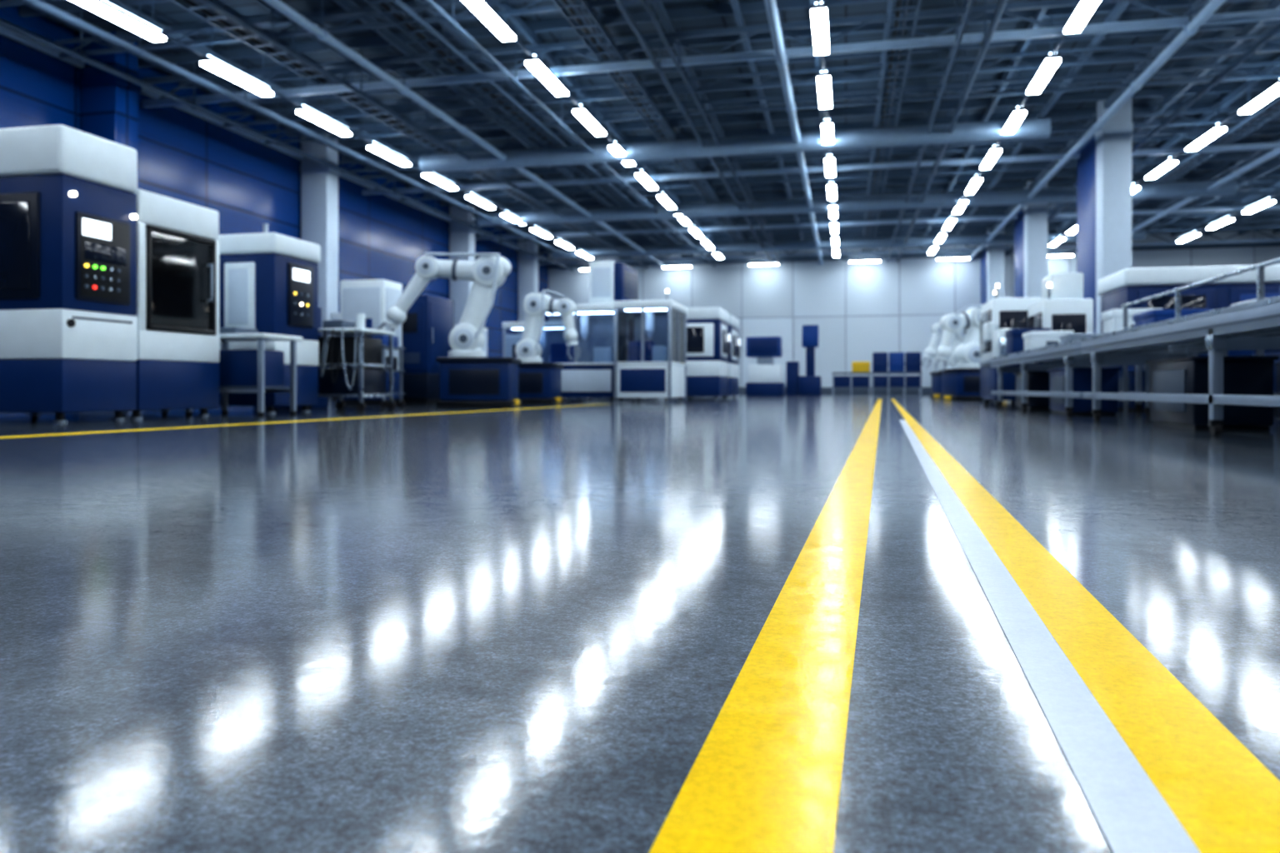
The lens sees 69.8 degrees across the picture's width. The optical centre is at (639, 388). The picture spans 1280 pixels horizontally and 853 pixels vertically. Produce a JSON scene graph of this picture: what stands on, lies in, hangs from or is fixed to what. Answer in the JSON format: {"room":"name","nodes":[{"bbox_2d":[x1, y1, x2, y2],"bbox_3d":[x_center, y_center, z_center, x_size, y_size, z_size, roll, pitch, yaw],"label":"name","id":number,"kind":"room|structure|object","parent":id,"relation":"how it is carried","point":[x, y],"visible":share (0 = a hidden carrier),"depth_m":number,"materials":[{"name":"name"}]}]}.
{"room":"factory floor","nodes":[
{"label":"factory floor","id":0,"kind":"room"},
{"bbox_2d":[0,0,548,357],"bbox_3d":[-11.177,-3.550,21.981,0.262,7.700,56.000,0,0,13],"label":"wall","id":1,"kind":"structure","parent":0,"point":[184,157],"depth_m":24.19,"materials":[{"name":"blue paint"}]},
{"bbox_2d":[0,25,549,261],"bbox_3d":[-10.992,-6.760,21.940,0.140,0.160,56.000,0,0,13],"label":"trim","id":2,"kind":"structure","parent":1,"relation":"attached to","point":[6,32],"depth_m":23.15,"materials":[{"name":"paint"}]},
{"bbox_2d":[0,394,1279,852],"bbox_3d":[8.259,0.399,17.619,40.200,0.202,56.600,0,0,13],"label":"floor","id":3,"kind":"structure","parent":0,"point":[520,631],"depth_m":1.14,"materials":[{"name":"concrete"}]},
{"bbox_2d":[0,124,137,423],"bbox_3d":[-6.081,-0.985,8.444,2.675,2.570,0.945,0,0,13],"label":"cnc machining center","id":4,"kind":"object","parent":3,"relation":"on","point":[68,217],"visible":1,"depth_m":7.90,"materials":[{"name":"metal"}]},
{"bbox_2d":[79,31,141,189],"bbox_3d":[-11.127,-3.540,19.305,0.930,7.680,0.800,0,0,13],"label":"wall column","id":5,"kind":"structure","parent":3,"relation":"on","point":[109,101],"depth_m":19.03,"materials":[{"name":"blue paint"}]},
{"bbox_2d":[28,189,219,419],"bbox_3d":[-5.735,-0.795,9.461,2.464,2.190,1.150,0,0,13],"label":"machine","id":6,"kind":"object","parent":3,"relation":"on","point":[177,315],"visible":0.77,"depth_m":9.15,"materials":[{"name":"metal"}]},
{"bbox_2d":[122,224,320,414],"bbox_3d":[-5.269,-0.850,11.375,2.375,2.300,0.990,0,0,13],"label":"machine","id":7,"kind":"object","parent":3,"relation":"on","point":[269,281],"visible":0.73,"depth_m":10.81,"materials":[{"name":"metal"}]},
{"bbox_2d":[185,327,302,416],"bbox_3d":[-4.441,-0.185,10.236,1.050,0.970,0.730,0,0,13],"label":"work table","id":8,"kind":"object","parent":3,"relation":"on","point":[260,368],"visible":0.86,"depth_m":9.99,"materials":[{"name":"white metal"}]},
{"bbox_2d":[253,306,328,409],"bbox_3d":[-5.091,-0.775,13.390,0.800,2.150,0.700,0,0,13],"label":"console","id":9,"kind":"object","parent":3,"relation":"on","point":[322,402],"visible":0.08,"depth_m":13.44,"materials":[{"name":"blue metal"}]},
{"bbox_2d":[300,135,340,398],"bbox_3d":[-9.397,-3.540,27.014,0.930,7.680,0.800,0,0,13],"label":"wall column","id":10,"kind":"structure","parent":3,"relation":"on","point":[319,182],"depth_m":26.71,"materials":[{"name":"grey paint"}]},
{"bbox_2d":[330,313,339,399],"bbox_3d":[-7.184,-0.850,24.964,1.847,2.300,1.630,0,0,13],"label":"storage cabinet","id":11,"kind":"object","parent":3,"relation":"on","point":[332,316],"visible":0.05,"depth_m":24.37,"materials":[{"name":"metal"}]},
{"bbox_2d":[301,313,395,411],"bbox_3d":[-3.921,-0.340,12.213,0.926,1.280,1.084,0,0,13],"label":"tool cart","id":12,"kind":"object","parent":3,"relation":"on","point":[350,360],"visible":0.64,"depth_m":12.00,"materials":[{"name":"metal"}]},
{"bbox_2d":[340,279,402,405],"bbox_3d":[-4.780,-0.800,16.381,0.897,2.200,0.726,0,0,13],"label":"machine","id":13,"kind":"object","parent":3,"relation":"on","point":[372,298],"visible":0.35,"depth_m":16.07,"materials":[{"name":"white plastic"}]},
{"bbox_2d":[341,335,404,408],"bbox_3d":[-4.119,-0.250,14.069,0.820,1.100,0.650,0,0,13],"label":"trolley","id":14,"kind":"object","parent":3,"relation":"on","point":[385,339],"visible":0.34,"depth_m":14.03,"materials":[{"name":"metal"}]},
{"bbox_2d":[402,294,454,404],"bbox_3d":[-4.294,-0.725,17.746,1.047,2.050,1.250,0,0,13],"label":"storage cabinet","id":15,"kind":"object","parent":3,"relation":"on","point":[428,323],"visible":0.65,"depth_m":17.15,"materials":[{"name":"blue metal"}]},
{"bbox_2d":[377,252,521,407],"bbox_3d":[-3.172,-0.953,15.050,2.345,2.505,1.080,0,0,1],"label":"robot","id":16,"kind":"object","parent":3,"relation":"on","point":[467,378],"visible":1,"depth_m":14.78,"materials":[{"name":"white metal"}]},
{"bbox_2d":[449,205,476,324],"bbox_3d":[-7.142,-3.540,37.064,0.930,7.680,0.800,0,0,13],"label":"wall column","id":17,"kind":"structure","parent":3,"relation":"on","point":[462,237],"depth_m":36.76,"materials":[{"name":"grey paint"}]},
{"bbox_2d":[454,325,487,357],"bbox_3d":[-6.089,-0.850,29.843,1.847,2.300,1.630,0,0,13],"label":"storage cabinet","id":18,"kind":"object","parent":3,"relation":"on","point":[485,330],"visible":0.05,"depth_m":30.20,"materials":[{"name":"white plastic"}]},
{"bbox_2d":[505,334,522,358],"bbox_3d":[-4.018,-0.850,34.502,1.847,2.300,1.630,0,0,13],"label":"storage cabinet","id":19,"kind":"object","parent":3,"relation":"on","point":[512,340],"visible":0.08,"depth_m":33.84,"materials":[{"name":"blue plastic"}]},
{"bbox_2d":[517,237,539,334],"bbox_3d":[-5.412,-3.540,44.772,0.930,7.680,0.800,0,0,13],"label":"wall column","id":20,"kind":"structure","parent":3,"relation":"on","point":[527,262],"depth_m":44.49,"materials":[{"name":"grey paint"}]},
{"bbox_2d":[501,320,581,399],"bbox_3d":[-2.658,-0.860,25.604,1.840,2.320,1.840,0,0,13],"label":"cell","id":21,"kind":"object","parent":3,"relation":"on","point":[553,332],"visible":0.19,"depth_m":25.32,"materials":[{"name":"metal"}]},
{"bbox_2d":[515,290,580,404],"bbox_3d":[-2.000,-0.816,18.201,1.667,2.232,1.080,0,0,7],"label":"robot","id":22,"kind":"object","parent":3,"relation":"on","point":[539,382],"visible":0.96,"depth_m":17.97,"materials":[{"name":"white metal"}]},
{"bbox_2d":[545,303,634,402],"bbox_3d":[-1.150,-0.760,20.858,1.860,2.120,2.240,0,0,13],"label":"cell","id":23,"kind":"object","parent":3,"relation":"on","point":[591,375],"visible":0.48,"depth_m":20.14,"materials":[{"name":"metal"}]},
{"bbox_2d":[589,260,638,303],"bbox_3d":[-0.578,-2.311,20.873,0.770,0.978,1.620,0,0,13],"label":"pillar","id":24,"kind":"object","parent":23,"relation":"on","point":[610,282],"visible":0.75,"depth_m":20.11,"materials":[{"name":"white metal"}]},
{"bbox_2d":[613,289,687,402],"bbox_3d":[0.259,-0.870,19.876,1.240,2.340,1.940,0,0,13],"label":"cell","id":25,"kind":"object","parent":3,"relation":"on","point":[656,367],"visible":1,"depth_m":19.09,"materials":[{"name":"metal"}]},
{"bbox_2d":[675,307,729,399],"bbox_3d":[1.641,-0.875,24.116,1.280,2.350,1.860,0,0,13],"label":"machine","id":26,"kind":"object","parent":3,"relation":"on","point":[707,334],"visible":0.66,"depth_m":23.22,"materials":[{"name":"metal"}]},
{"bbox_2d":[690,314,739,399],"bbox_3d":[2.145,-0.875,26.360,1.280,2.350,2.060,0,0,13],"label":"cnc lathe","id":27,"kind":"object","parent":3,"relation":"on","point":[733,325],"visible":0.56,"depth_m":25.81,"materials":[{"name":"metal"}]},
{"bbox_2d":[745,336,784,396],"bbox_3d":[4.825,-0.825,35.198,1.400,2.250,1.200,0,0,13],"label":"machine","id":28,"kind":"object","parent":3,"relation":"on","point":[765,377],"visible":0.99,"depth_m":34.70,"materials":[{"name":"blue metal"}]},
{"bbox_2d":[786,325,820,395],"bbox_3d":[6.795,-1.150,38.035,1.400,2.900,0.800,0,0,13],"label":"machine","id":29,"kind":"object","parent":3,"relation":"on","point":[809,384],"visible":1,"depth_m":37.73,"materials":[{"name":"blue metal"}]},
{"bbox_2d":[832,361,870,394],"bbox_3d":[9.650,-0.450,41.853,1.700,1.500,0.900,0,0,13],"label":"rack","id":30,"kind":"object","parent":3,"relation":"on","point":[858,367],"visible":1,"depth_m":41.44,"materials":[{"name":"metal"}]},
{"bbox_2d":[871,352,922,394],"bbox_3d":[11.533,-0.650,41.225,2.150,1.900,0.900,0,0,13],"label":"rack","id":31,"kind":"object","parent":3,"relation":"on","point":[912,363],"visible":1,"depth_m":40.87,"materials":[{"name":"grey paint"}]},
{"bbox_2d":[931,355,946,394],"bbox_3d":[13.870,-0.650,39.880,2.200,1.900,0.900,0,0,13],"label":"robot","id":32,"kind":"object","parent":3,"relation":"on","point":[940,365],"visible":0.12,"depth_m":39.72,"materials":[{"name":"grey paint"}]},
{"bbox_2d":[921,322,966,398],"bbox_3d":[9.477,-0.864,28.141,1.691,2.327,1.080,0,0,-5],"label":"robot","id":33,"kind":"object","parent":3,"relation":"on","point":[930,352],"visible":0.44,"depth_m":28.00,"materials":[{"name":"white metal"}]},
{"bbox_2d":[935,304,984,399],"bbox_3d":[8.304,-0.920,23.315,1.626,2.440,1.080,0,0,-5],"label":"robot","id":34,"kind":"object","parent":3,"relation":"on","point":[962,382],"visible":0.65,"depth_m":23.07,"materials":[{"name":"white metal"}]},
{"bbox_2d":[980,290,996,402],"bbox_3d":[8.088,-0.885,20.102,1.020,2.370,1.630,0,0,13],"label":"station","id":35,"kind":"object","parent":3,"relation":"on","point":[994,292],"visible":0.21,"depth_m":20.79,"materials":[{"name":"metal"}]},
{"bbox_2d":[980,228,1004,304],"bbox_3d":[16.396,-3.540,42.685,0.840,7.680,2.920,0,0,13],"label":"structural column","id":36,"kind":"structure","parent":3,"relation":"on","point":[992,262],"depth_m":41.38,"materials":[{"name":"white paint"}]},
{"bbox_2d":[979,328,1034,406],"bbox_3d":[6.267,-0.350,15.709,0.650,1.300,1.500,0,0,13],"label":"machine","id":37,"kind":"object","parent":3,"relation":"on","point":[990,374],"visible":0.47,"depth_m":15.33,"materials":[{"name":"white metal"}]},
{"bbox_2d":[981,284,1041,403],"bbox_3d":[7.186,-0.835,17.860,1.000,2.270,1.600,0,0,13],"label":"station","id":38,"kind":"object","parent":3,"relation":"on","point":[997,313],"visible":0.39,"depth_m":17.21,"materials":[{"name":"metal"}]},
{"bbox_2d":[1014,180,1048,297],"bbox_3d":[14.425,-3.540,33.904,0.840,7.680,2.920,0,0,13],"label":"structural column","id":39,"kind":"structure","parent":3,"relation":"on","point":[1031,227],"depth_m":32.60,"materials":[{"name":"white paint"}]},
{"bbox_2d":[1014,371,1049,409],"bbox_3d":[5.678,0.035,12.971,0.560,0.530,1.040,0,0,13],"label":"base cabinet","id":40,"kind":"object","parent":3,"relation":"on","point":[1037,381],"visible":0.47,"depth_m":12.52,"materials":[{"name":"black plastic"}]},
{"bbox_2d":[1027,272,1093,364],"bbox_3d":[7.084,-0.800,15.510,0.770,2.200,1.430,0,0,13],"label":"machine","id":41,"kind":"object","parent":3,"relation":"on","point":[1062,307],"visible":0.38,"depth_m":14.92,"materials":[{"name":"metal"}]},
{"bbox_2d":[990,339,1171,417],"bbox_3d":[5.399,-0.092,11.794,0.850,0.785,5.820,0,0,13],"label":"conveyor","id":42,"kind":"object","parent":3,"relation":"on","point":[1067,355],"visible":0.66,"depth_m":10.41,"materials":[{"name":"metal"}]},
{"bbox_2d":[1005,328,1051,354],"bbox_3d":[5.856,-0.685,13.851,0.550,0.400,0.635,0,0,13],"label":"product box","id":43,"kind":"object","parent":42,"relation":"on","point":[1014,341],"visible":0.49,"depth_m":13.60,"materials":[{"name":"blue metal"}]},
{"bbox_2d":[1022,330,1074,350],"bbox_3d":[5.549,-0.625,12.485,0.530,0.280,0.635,0,0,13],"label":"product box","id":44,"kind":"object","parent":42,"relation":"on","point":[1033,339],"visible":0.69,"depth_m":12.22,"materials":[{"name":"white metal"}]},
{"bbox_2d":[1059,333,1104,343],"bbox_3d":[5.067,-0.545,10.339,0.530,0.120,0.535,0,0,13],"label":"product box","id":45,"kind":"object","parent":42,"relation":"on","point":[1072,337],"visible":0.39,"depth_m":10.14,"materials":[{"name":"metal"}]},
{"bbox_2d":[1047,367,1120,414],"bbox_3d":[5.175,0.035,10.727,0.560,0.530,1.040,0,0,13],"label":"base cabinet","id":46,"kind":"object","parent":3,"relation":"on","point":[1082,377],"visible":0.61,"depth_m":10.26,"materials":[{"name":"blue metal"}]},
{"bbox_2d":[1076,98,1133,333],"bbox_3d":[12.279,-3.540,24.342,0.840,7.680,2.920,0,0,13],"label":"structural column","id":47,"kind":"structure","parent":3,"relation":"on","point":[1104,164],"depth_m":23.07,"materials":[{"name":"white paint"}]},
{"bbox_2d":[1118,370,1144,410],"bbox_3d":[6.854,0.035,12.502,0.560,0.530,1.040,0,0,13],"label":"base cabinet","id":48,"kind":"object","parent":3,"relation":"on","point":[1131,374],"visible":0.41,"depth_m":12.18,"materials":[{"name":"blue metal"}]},
{"bbox_2d":[1080,296,1279,435],"bbox_3d":[4.066,-0.092,5.903,0.870,0.785,6.100,0,0,13],"label":"conveyor","id":49,"kind":"object","parent":3,"relation":"on","point":[1256,325],"visible":0.88,"depth_m":6.00,"materials":[{"name":"metal"}]},
{"bbox_2d":[1101,308,1163,333],"bbox_3d":[6.963,-0.880,12.988,0.630,0.450,0.635,0,0,13],"label":"product box","id":50,"kind":"object","parent":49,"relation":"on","point":[1112,319],"visible":0.44,"depth_m":12.75,"materials":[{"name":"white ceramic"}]},
{"bbox_2d":[1133,308,1210,326],"bbox_3d":[6.613,-0.805,11.427,0.630,0.300,0.835,0,0,13],"label":"product box","id":51,"kind":"object","parent":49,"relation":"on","point":[1156,315],"visible":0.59,"depth_m":11.09,"materials":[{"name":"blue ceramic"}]},
{"bbox_2d":[1230,297,1270,306],"bbox_3d":[5.956,-0.735,8.499,0.630,0.160,0.635,0,0,13],"label":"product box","id":52,"kind":"object","parent":49,"relation":"on","point":[1252,300],"visible":0.21,"depth_m":8.55,"materials":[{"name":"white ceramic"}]},
{"bbox_2d":[1097,264,1279,371],"bbox_3d":[10.841,-0.835,15.195,5.600,2.270,1.700,0,0,13],"label":"machine","id":53,"kind":"object","parent":3,"relation":"on","point":[1125,286],"visible":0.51,"depth_m":14.79,"materials":[{"name":"white metal"}]},
{"bbox_2d":[1121,257,1279,413],"bbox_3d":[5.048,-0.360,7.425,0.040,1.320,7.700,0,0,13],"label":"guard rail","id":54,"kind":"object","parent":3,"relation":"on","point":[1260,267],"visible":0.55,"depth_m":8.78,"materials":[{"name":"metal"}]},
{"bbox_2d":[1135,350,1279,412],"bbox_3d":[6.033,-0.177,8.843,0.920,0.955,10.900,0,0,13],"label":"conveyor","id":55,"kind":"object","parent":3,"relation":"on","point":[1138,406],"visible":0.05,"depth_m":11.29,"materials":[{"name":"metal"}]},
{"bbox_2d":[1145,355,1279,430],"bbox_3d":[4.343,0.035,7.019,0.560,0.530,1.040,0,0,13],"label":"base cabinet","id":56,"kind":"object","parent":3,"relation":"on","point":[1242,375],"visible":0.88,"depth_m":6.57,"materials":[{"name":"black plastic"}]},
{"bbox_2d":[1252,286,1279,412],"bbox_3d":[7.849,-0.525,8.487,1.200,1.650,7.000,0,0,13],"label":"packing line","id":57,"kind":"object","parent":3,"relation":"on","point":[1267,352],"visible":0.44,"depth_m":11.39,"materials":[{"name":"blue metal"}]},
{"bbox_2d":[1274,361,1279,419],"bbox_3d":[5.737,0.035,7.526,0.560,0.530,1.040,0,0,13],"label":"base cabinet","id":58,"kind":"object","parent":3,"relation":"on","point":[1277,363],"visible":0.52,"depth_m":8.01,"materials":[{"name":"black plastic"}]},
{"bbox_2d":[0,0,1279,264],"bbox_3d":[8.259,-6.895,17.619,39.560,0.990,55.960,0,0,13],"label":"ceiling","id":59,"kind":"structure","parent":0,"point":[1034,12],"depth_m":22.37,"materials":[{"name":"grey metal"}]},
{"bbox_2d":[70,0,419,168],"label":"ceiling lights","id":60,"kind":"object","parent":59,"relation":"hanging from","point":[124,18],"depth_m":18.03,"materials":[{"name":"paint"}]},
{"bbox_2d":[0,10,574,271],"bbox_3d":[-9.694,-6.812,21.649,0.146,1.175,55.960,0,0,13],"label":"ceiling pipe","id":61,"kind":"object","parent":59,"relation":"hanging from","point":[80,57],"depth_m":21.18,"materials":[{"name":"grey metal"}]},
{"bbox_2d":[21,0,590,267],"bbox_3d":[-8.426,-6.806,21.364,0.171,1.188,55.960,0,0,13],"label":"ceiling pipe","id":62,"kind":"object","parent":59,"relation":"hanging from","point":[138,51],"depth_m":20.09,"materials":[{"name":"grey metal"}]},
{"bbox_2d":[170,0,630,259],"bbox_3d":[-6.628,-6.975,20.243,0.500,0.830,54.400,0,0,13],"label":"cable tray","id":63,"kind":"object","parent":59,"relation":"hanging from","point":[217,21],"depth_m":19.74,"materials":[{"name":"grey metal"}]},
{"bbox_2d":[203,0,649,269],"bbox_3d":[-5.694,-6.825,20.751,0.097,1.150,55.960,0,0,13],"label":"ceiling pipe","id":64,"kind":"object","parent":59,"relation":"hanging from","point":[271,38],"depth_m":19.68,"materials":[{"name":"grey metal"}]},
{"bbox_2d":[261,0,668,269],"bbox_3d":[-4.718,-6.797,20.532,0.207,1.206,55.960,0,0,13],"label":"ceiling pipe","id":65,"kind":"object","parent":59,"relation":"hanging from","point":[322,34],"depth_m":19.52,"materials":[{"name":"grey metal"}]},
{"bbox_2d":[421,171,520,222],"label":"ceiling lights","id":66,"kind":"object","parent":59,"relation":"hanging from","point":[432,177],"depth_m":29.71,"materials":[{"name":"paint"}]},
{"bbox_2d":[364,0,693,257],"bbox_3d":[-3.505,-6.975,19.542,0.500,0.830,54.400,0,0,13],"label":"cable tray","id":67,"kind":"object","parent":59,"relation":"hanging from","point":[373,3],"depth_m":20.21,"materials":[{"name":"grey metal"}]},
{"bbox_2d":[461,0,624,155],"label":"ceiling lights","id":68,"kind":"object","parent":59,"relation":"hanging from","point":[491,18],"depth_m":17.74,"materials":[{"name":"paint"}]},
{"bbox_2d":[523,223,593,259],"label":"ceiling lights","id":69,"kind":"object","parent":59,"relation":"hanging from","point":[535,229],"depth_m":38.83,"materials":[{"name":"paint"}]},
{"bbox_2d":[425,0,715,266],"bbox_3d":[-2.279,-6.822,19.984,0.110,1.156,55.960,0,0,13],"label":"ceiling pipe","id":70,"kind":"object","parent":59,"relation":"hanging from","point":[452,22],"depth_m":19.74,"materials":[{"name":"grey metal"}]},
{"bbox_2d":[551,0,755,254],"bbox_3d":[-0.481,-6.975,18.863,0.500,0.830,54.400,0,0,13],"label":"cable tray","id":71,"kind":"object","parent":59,"relation":"hanging from","point":[584,3],"depth_m":20.16,"materials":[{"name":"grey metal"}]},
{"bbox_2d":[621,160,714,249],"label":"ceiling lights","id":72,"kind":"object","parent":59,"relation":"hanging from","point":[640,174],"depth_m":30.12,"materials":[{"name":"paint"}]},
{"bbox_2d":[615,0,772,262],"bbox_3d":[0.648,-6.819,19.327,0.122,1.163,55.960,0,0,13],"label":"ceiling pipe","id":73,"kind":"object","parent":59,"relation":"hanging from","point":[622,6],"depth_m":19.67,"materials":[{"name":"grey metal"}]},
{"bbox_2d":[640,0,781,264],"bbox_3d":[1.039,-6.825,19.240,0.097,1.150,55.960,0,0,13],"label":"ceiling pipe","id":74,"kind":"object","parent":59,"relation":"hanging from","point":[645,3],"depth_m":20.12,"materials":[{"name":"grey metal"}]},
{"bbox_2d":[419,100,1051,173],"bbox_3d":[1.895,-6.718,23.967,16.400,1.344,0.509,0,0,13],"label":"duct","id":75,"kind":"object","parent":59,"relation":"hanging from","point":[1032,128],"depth_m":23.60,"materials":[{"name":"grey metal"}]},
{"bbox_2d":[764,0,823,264],"bbox_3d":[2.990,-6.794,18.802,0.219,1.213,55.960,0,0,13],"label":"ceiling pipe","id":76,"kind":"object","parent":59,"relation":"hanging from","point":[776,29],"depth_m":19.53,"materials":[{"name":"silver metal"}]},
{"bbox_2d":[810,0,833,144],"label":"ceiling lights","id":77,"kind":"object","parent":59,"relation":"hanging from","point":[819,19],"depth_m":17.43,"materials":[{"name":"paint"}]},
{"bbox_2d":[824,150,839,257],"label":"ceiling lights","id":78,"kind":"object","parent":59,"relation":"hanging from","point":[829,159],"depth_m":29.32,"materials":[{"name":"paint"}]},
{"bbox_2d":[551,215,1145,259],"bbox_3d":[8.335,-6.753,40.559,25.500,1.273,0.466,0,0,13],"label":"duct","id":79,"kind":"object","parent":59,"relation":"hanging from","point":[1004,238],"depth_m":40.57,"materials":[{"name":"grey metal"}]},
{"bbox_2d":[476,160,1237,226],"bbox_3d":[6.364,-6.743,31.778,25.500,1.294,0.509,0,0,13],"label":"duct","id":80,"kind":"object","parent":59,"relation":"hanging from","point":[1184,189],"depth_m":31.41,"materials":[{"name":"grey metal"}]},
{"bbox_2d":[861,0,921,251],"bbox_3d":[4.983,-6.975,17.637,0.500,0.830,54.400,0,0,13],"label":"cable tray","id":81,"kind":"object","parent":59,"relation":"hanging from","point":[897,18],"depth_m":20.22,"materials":[{"name":"grey metal"}]},
{"bbox_2d":[886,0,974,261],"bbox_3d":[6.112,-6.825,18.101,0.097,1.150,55.960,0,0,13],"label":"ceiling pipe","id":82,"kind":"object","parent":59,"relation":"hanging from","point":[958,38],"depth_m":19.94,"materials":[{"name":"grey metal"}]},
{"bbox_2d":[896,0,1007,261],"bbox_3d":[6.600,-6.812,17.991,0.146,1.175,55.960,0,0,13],"label":"ceiling pipe","id":83,"kind":"object","parent":59,"relation":"hanging from","point":[985,44],"depth_m":19.82,"materials":[{"name":"grey metal"}]},
{"bbox_2d":[927,140,1001,254],"label":"ceiling lights","id":84,"kind":"object","parent":59,"relation":"hanging from","point":[994,152],"depth_m":28.34,"materials":[{"name":"paint"}]},
{"bbox_2d":[1002,0,1100,133],"label":"ceiling lights","id":85,"kind":"object","parent":59,"relation":"hanging from","point":[1080,15],"depth_m":17.56,"materials":[{"name":"paint"}]},
{"bbox_2d":[1048,218,1076,246],"label":"ceiling lights","id":86,"kind":"object","parent":59,"relation":"hanging from","point":[1072,230],"depth_m":37.98,"materials":[{"name":"paint"}]},
{"bbox_2d":[968,0,1225,260],"bbox_3d":[9.918,-6.794,17.247,0.219,1.213,55.960,0,0,13],"label":"ceiling pipe","id":87,"kind":"object","parent":59,"relation":"hanging from","point":[1192,27],"depth_m":19.67,"materials":[{"name":"grey metal"}]},
{"bbox_2d":[1005,23,1279,257],"bbox_3d":[11.381,-6.812,16.918,0.146,1.175,55.960,0,0,13],"label":"ceiling pipe","id":88,"kind":"object","parent":59,"relation":"hanging from","point":[1216,80],"depth_m":19.27,"materials":[{"name":"grey metal"}]},
{"bbox_2d":[1060,90,1279,244],"bbox_3d":[13.667,-6.975,15.688,0.500,0.830,54.400,0,0,13],"label":"cable tray","id":89,"kind":"object","parent":59,"relation":"hanging from","point":[1274,103],"depth_m":24.34,"materials":[{"name":"grey metal"}]},
{"bbox_2d":[1131,79,1279,194],"label":"ceiling lights","id":90,"kind":"object","parent":59,"relation":"hanging from","point":[1263,97],"depth_m":22.20,"materials":[{"name":"paint"}]},
{"bbox_2d":[1131,142,1279,233],"bbox_3d":[15.089,-6.794,16.086,0.219,1.213,55.960,0,0,13],"label":"ceiling pipe","id":91,"kind":"object","parent":59,"relation":"hanging from","point":[1235,174],"depth_m":28.14,"materials":[{"name":"grey metal"}]},
{"bbox_2d":[1175,172,1279,242],"bbox_3d":[17.582,-6.780,15.322,0.260,1.220,48.600,0,0,13],"label":"ceiling lights","id":92,"kind":"object","parent":59,"relation":"hanging from","point":[1269,201],"visible":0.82,"depth_m":33.80,"materials":[{"name":"glowing white light diffuser"},{"name":"grey paint"}]},
{"bbox_2d":[548,230,1279,387],"bbox_3d":[14.418,-3.550,45.061,39.600,7.700,0.250,0,0,13],"label":"wall","id":93,"kind":"structure","parent":0,"point":[860,310],"depth_m":45.90,"materials":[{"name":"white paint"}]},
{"bbox_2d":[630,246,970,268],"label":"lights","id":94,"kind":"object","parent":93,"relation":"hanging from","point":[967,257],"depth_m":45.15,"materials":[{"name":"paint"}]},
{"bbox_2d":[738,387,931,394],"bbox_3d":[14.384,0.125,44.910,39.600,0.350,0.060,0,0,13],"label":"baseboard","id":95,"kind":"structure","parent":93,"relation":"attached to","point":[741,390],"depth_m":45.57,"materials":[{"name":"grey paint"}]},
{"bbox_2d":[547,242,1279,268],"bbox_3d":[14.369,-6.575,44.842,39.600,0.250,0.200,0,0,13],"label":"trim","id":96,"kind":"structure","parent":93,"relation":"attached to","point":[1253,244],"depth_m":45.14,"materials":[{"name":"paint"}]},
{"bbox_2d":[1047,248,1076,257],"label":"lights","id":97,"kind":"object","parent":93,"relation":"hanging from","point":[1050,255],"depth_m":42.68,"materials":[{"name":"paint"}]}
]}

